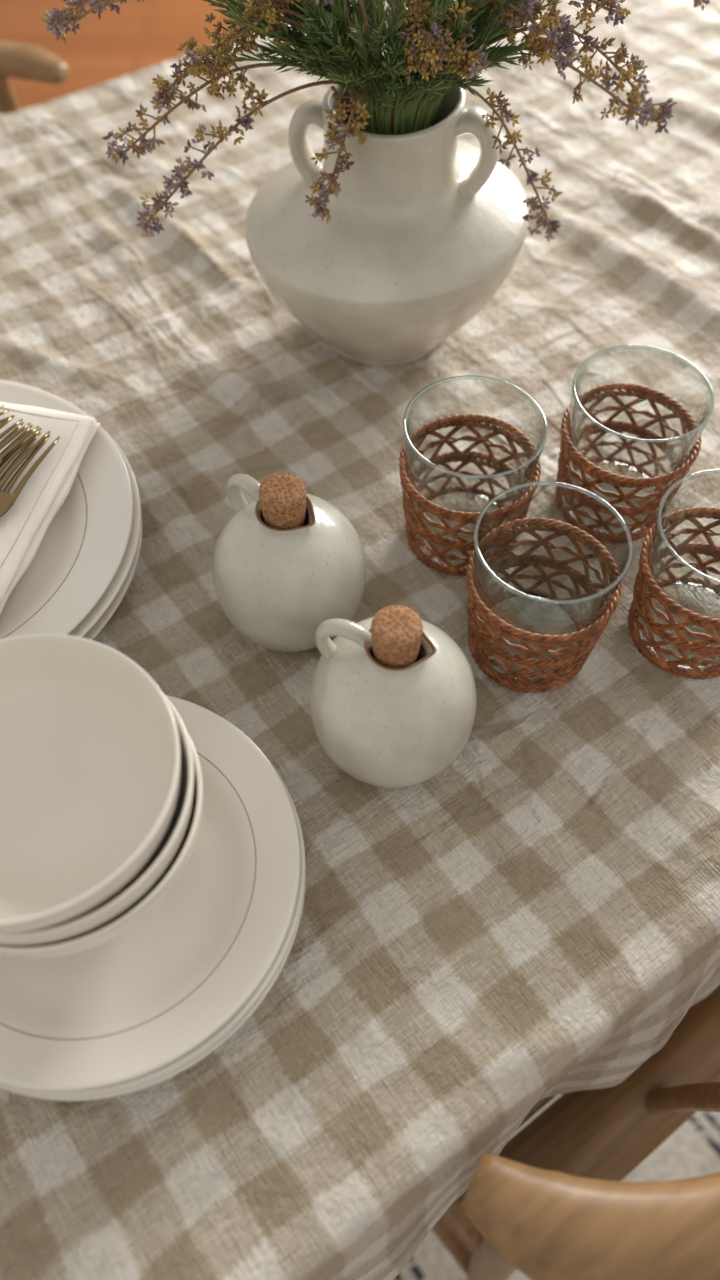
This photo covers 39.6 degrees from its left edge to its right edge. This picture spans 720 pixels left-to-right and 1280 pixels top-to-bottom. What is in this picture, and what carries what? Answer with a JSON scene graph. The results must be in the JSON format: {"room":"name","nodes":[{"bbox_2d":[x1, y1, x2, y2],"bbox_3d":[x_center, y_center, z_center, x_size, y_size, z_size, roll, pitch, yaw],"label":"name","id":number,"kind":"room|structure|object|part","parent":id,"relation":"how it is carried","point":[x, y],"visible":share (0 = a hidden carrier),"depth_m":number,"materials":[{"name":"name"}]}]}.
{"room":"dining room","nodes":[
{"label":"dining room","id":0,"kind":"room"},
{"bbox_2d":[0,0,283,109],"bbox_3d":[0.000,-0.130,1.595,8.000,0.001,8.000,0,56,0],"label":"floor","id":1,"kind":"structure","parent":0,"point":[142,35],"depth_m":2.54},
{"bbox_2d":[393,1094,719,1279],"bbox_3d":[0.059,0.199,1.366,3.400,0.010,2.500,-31,61,-19],"label":"area rug","id":2,"kind":"object","parent":1,"relation":"on","point":[693,1150],"visible":0.02,"depth_m":1.10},
{"bbox_2d":[0,40,69,113],"bbox_3d":[-0.398,-0.144,1.131,0.503,0.761,0.549,-31,61,-19],"label":"dining chair","id":3,"kind":"object","parent":2,"relation":"on","point":[23,61],"visible":0.08,"depth_m":0.97,"materials":[{"name":"brown wood"}]},
{"bbox_2d":[432,985,719,1279],"bbox_3d":[0.157,0.227,0.880,0.503,0.761,0.549,-31,61,-19],"label":"dining chair","id":4,"kind":"object","parent":2,"relation":"on","point":[555,1203],"visible":0.14,"depth_m":0.44,"materials":[{"name":"brown wood"}]},
{"bbox_3d":[0.057,-0.047,1.083,2.030,0.732,0.915,-31,61,-19],"label":"dining table","id":5,"kind":"object","parent":2,"relation":"on","visible":0},
{"bbox_2d":[0,0,719,1279],"bbox_3d":[0.059,-0.196,0.858,2.050,0.228,0.973,-31,61,-19],"label":"gingham tablecloth","id":6,"kind":"object","parent":5,"relation":"on","point":[484,939],"visible":0.56,"depth_m":0.59,"materials":[{"name":"fabric"}]},
{"bbox_2d":[83,513,141,639],"bbox_3d":[-0.267,-0.051,0.623,0.264,0.021,0.264,0,56,0],"label":"dinner plate","id":7,"kind":"object","parent":6,"relation":"on","point":[94,631],"visible":0.11,"depth_m":0.59,"materials":[{"name":"ceramic"}]},
{"bbox_3d":[-0.268,-0.057,0.619,0.264,0.021,0.264,-11,57,-7],"label":"dinner plate","id":8,"kind":"object","parent":7,"relation":"on","visible":0},
{"bbox_2d":[69,430,140,637],"bbox_3d":[-0.265,-0.058,0.613,0.264,0.021,0.264,-15,57,-10],"label":"dinner plate","id":9,"kind":"object","parent":8,"relation":"on","point":[95,614],"visible":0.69,"depth_m":0.59,"materials":[{"name":"ceramic"}]},
{"bbox_2d":[0,380,132,638],"bbox_3d":[-0.269,-0.062,0.608,0.264,0.021,0.264,-21,59,-14],"label":"dinner plate","id":10,"kind":"object","parent":9,"relation":"on","point":[81,551],"visible":0.58,"depth_m":0.60,"materials":[{"name":"ceramic"}]},
{"bbox_2d":[0,402,99,614],"bbox_3d":[-0.275,-0.068,0.591,0.175,0.017,0.219,11,57,7],"label":"folded napkin","id":11,"kind":"object","parent":10,"relation":"on","point":[23,527],"visible":0.91,"depth_m":0.60,"materials":[{"name":"fabric"}]},
{"bbox_2d":[0,404,14,423],"bbox_3d":[-0.304,-0.087,0.588,0.219,0.008,0.024,-37,63,-22],"label":"fork","id":12,"kind":"object","parent":11,"relation":"on","point":[2,405],"visible":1,"depth_m":0.63,"materials":[{"name":"gold metal"}]},
{"bbox_2d":[0,415,38,460],"bbox_3d":[-0.259,-0.057,0.562,0.024,0.008,0.219,25,59,16],"label":"fork","id":13,"kind":"object","parent":11,"relation":"on","point":[11,448],"visible":1,"depth_m":0.61,"materials":[{"name":"gold metal"}]},
{"bbox_2d":[0,422,50,488],"bbox_3d":[-0.243,-0.049,0.561,0.024,0.008,0.219,19,58,13],"label":"fork","id":14,"kind":"object","parent":11,"relation":"on","point":[20,448],"visible":1,"depth_m":0.60,"materials":[{"name":"gold metal"}]},
{"bbox_2d":[0,430,59,517],"bbox_3d":[-0.229,-0.043,0.559,0.024,0.008,0.219,15,57,10],"label":"fork","id":15,"kind":"object","parent":11,"relation":"on","point":[7,500],"visible":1,"depth_m":0.59,"materials":[{"name":"gold metal"}]},
{"bbox_2d":[1,866,305,1100],"bbox_3d":[-0.127,0.125,0.504,0.200,0.021,0.200,0,56,0],"label":"dinner plate","id":16,"kind":"object","parent":6,"relation":"on","point":[242,1021],"visible":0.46,"depth_m":0.45,"materials":[{"name":"ceramic"}]},
{"bbox_2d":[0,972,275,1098],"bbox_3d":[-0.128,0.122,0.499,0.200,0.021,0.200,-9,56,-6],"label":"dinner plate","id":17,"kind":"object","parent":16,"relation":"on","point":[231,1028],"visible":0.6,"depth_m":0.44,"materials":[{"name":"ceramic"}]},
{"bbox_2d":[0,695,300,1090],"bbox_3d":[-0.129,0.115,0.491,0.200,0.021,0.200,-6,56,-4],"label":"dinner plate","id":18,"kind":"object","parent":17,"relation":"on","point":[126,1007],"visible":0.66,"depth_m":0.47,"materials":[{"name":"ceramic"}]},
{"bbox_2d":[0,732,202,958],"bbox_3d":[-0.140,0.089,0.477,0.137,0.061,0.136,-30,61,-19],"label":"soup bowl","id":19,"kind":"object","parent":18,"relation":"on","point":[157,893],"visible":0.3,"depth_m":0.43,"materials":[{"name":"ceramic"}]},
{"bbox_2d":[0,693,193,945],"bbox_3d":[-0.142,0.079,0.463,0.136,0.062,0.137,24,59,16],"label":"soup bowl","id":20,"kind":"object","parent":19,"relation":"on","point":[167,848],"visible":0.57,"depth_m":0.42,"materials":[{"name":"ceramic"}]},
{"bbox_2d":[0,633,180,933],"bbox_3d":[-0.145,0.071,0.450,0.136,0.062,0.137,-2,56,-1],"label":"soup bowl","id":21,"kind":"object","parent":20,"relation":"on","point":[90,761],"visible":1,"depth_m":0.47,"materials":[{"name":"ceramic"}]},
{"bbox_2d":[0,760,304,1095],"bbox_3d":[-0.127,0.119,0.495,0.200,0.021,0.200,-2,56,-1],"label":"dinner plate","id":22,"kind":"object","parent":17,"relation":"on","point":[245,1007],"visible":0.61,"depth_m":0.45,"materials":[{"name":"ceramic"}]},
{"bbox_2d":[213,473,365,651],"bbox_3d":[-0.041,-0.048,0.568,0.088,0.110,0.088,29,61,18],"label":"oil bottle","id":23,"kind":"object","parent":6,"relation":"on","point":[288,562],"visible":0.96,"depth_m":0.54,"materials":[{"name":"ceramic"}]},
{"bbox_3d":[-0.061,-0.078,0.554,0.031,0.032,0.009,35,63,21],"label":"handle","id":24,"kind":"part","parent":23,"relation":"part of","materials":[{"name":"ceramic"}]},
{"bbox_2d":[245,84,528,364],"bbox_3d":[0.018,-0.292,0.693,0.195,0.174,0.193,6,56,4],"label":"vase","id":25,"kind":"object","parent":6,"relation":"on","point":[425,227],"visible":0.88,"depth_m":0.64,"materials":[{"name":"ceramic"}]},
{"bbox_3d":[-0.031,-0.327,0.662,0.033,0.059,0.023,12,57,8],"label":"handle","id":26,"kind":"part","parent":25,"relation":"part of","materials":[{"name":"ceramic"}]},
{"bbox_2d":[40,0,709,241],"bbox_3d":[0.026,-0.394,0.585,0.384,0.256,0.246,-25,60,-16],"label":"flower bouquet","id":27,"kind":"object","parent":25,"relation":"in","point":[441,43],"visible":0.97,"depth_m":0.57,"materials":[{"name":"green plant"}]},
{"bbox_3d":[0.072,-0.310,0.641,0.033,0.059,0.023,12,57,8],"label":"handle","id":28,"kind":"part","parent":25,"relation":"part of","materials":[{"name":"ceramic"}]},
{"bbox_2d":[310,605,476,787],"bbox_3d":[0.018,0.024,0.519,0.088,0.110,0.088,12,57,8],"label":"oil bottle","id":29,"kind":"object","parent":6,"relation":"on","point":[393,696],"visible":1,"depth_m":0.49,"materials":[{"name":"ceramic"}]},
{"bbox_3d":[-0.007,0.002,0.500,0.031,0.032,0.009,15,57,10],"label":"handle","id":30,"kind":"part","parent":29,"relation":"part of","materials":[{"name":"ceramic"}]},
{"bbox_2d":[399,375,546,576],"bbox_3d":[0.065,-0.095,0.605,0.084,0.098,0.084,28,60,17],"label":"glass","id":31,"kind":"object","parent":6,"relation":"on","point":[440,524],"visible":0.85,"depth_m":0.62,"materials":[{"name":"brown"}]},
{"bbox_3d":[0.065,-0.071,0.641,0.064,0.009,0.064,13,57,9],"label":"glass","id":32,"kind":"part","parent":31,"relation":"part of","materials":[{"name":"white"}]},
{"bbox_2d":[466,481,631,692],"bbox_3d":[0.100,-0.025,0.558,0.084,0.098,0.084,-15,57,-10],"label":"glass","id":33,"kind":"object","parent":6,"relation":"on","point":[526,640],"visible":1,"depth_m":0.57,"materials":[{"name":"brown"}]},
{"bbox_3d":[0.100,-0.001,0.594,0.064,0.009,0.064,-10,57,-6],"label":"glass","id":34,"kind":"part","parent":33,"relation":"part of","materials":[{"name":"white"}]},
{"bbox_2d":[555,345,714,543],"bbox_3d":[0.164,-0.117,0.621,0.084,0.098,0.084,8,56,5],"label":"glass","id":35,"kind":"object","parent":6,"relation":"on","point":[632,490],"visible":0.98,"depth_m":0.63,"materials":[{"name":"brown"}]},
{"bbox_3d":[0.164,-0.093,0.657,0.064,0.009,0.064,-26,60,-16],"label":"glass","id":36,"kind":"part","parent":35,"relation":"part of","materials":[{"name":"white"}]},
{"bbox_2d":[627,469,719,678],"bbox_3d":[0.197,-0.033,0.563,0.084,0.098,0.084,-30,61,-19],"label":"glass","id":37,"kind":"object","parent":6,"relation":"on","point":[673,621],"visible":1,"depth_m":0.58,"materials":[{"name":"brown"}]},
{"bbox_3d":[0.197,-0.008,0.599,0.064,0.009,0.064,33,62,20],"label":"glass","id":38,"kind":"part","parent":37,"relation":"part of","materials":[{"name":"white"}]}
]}

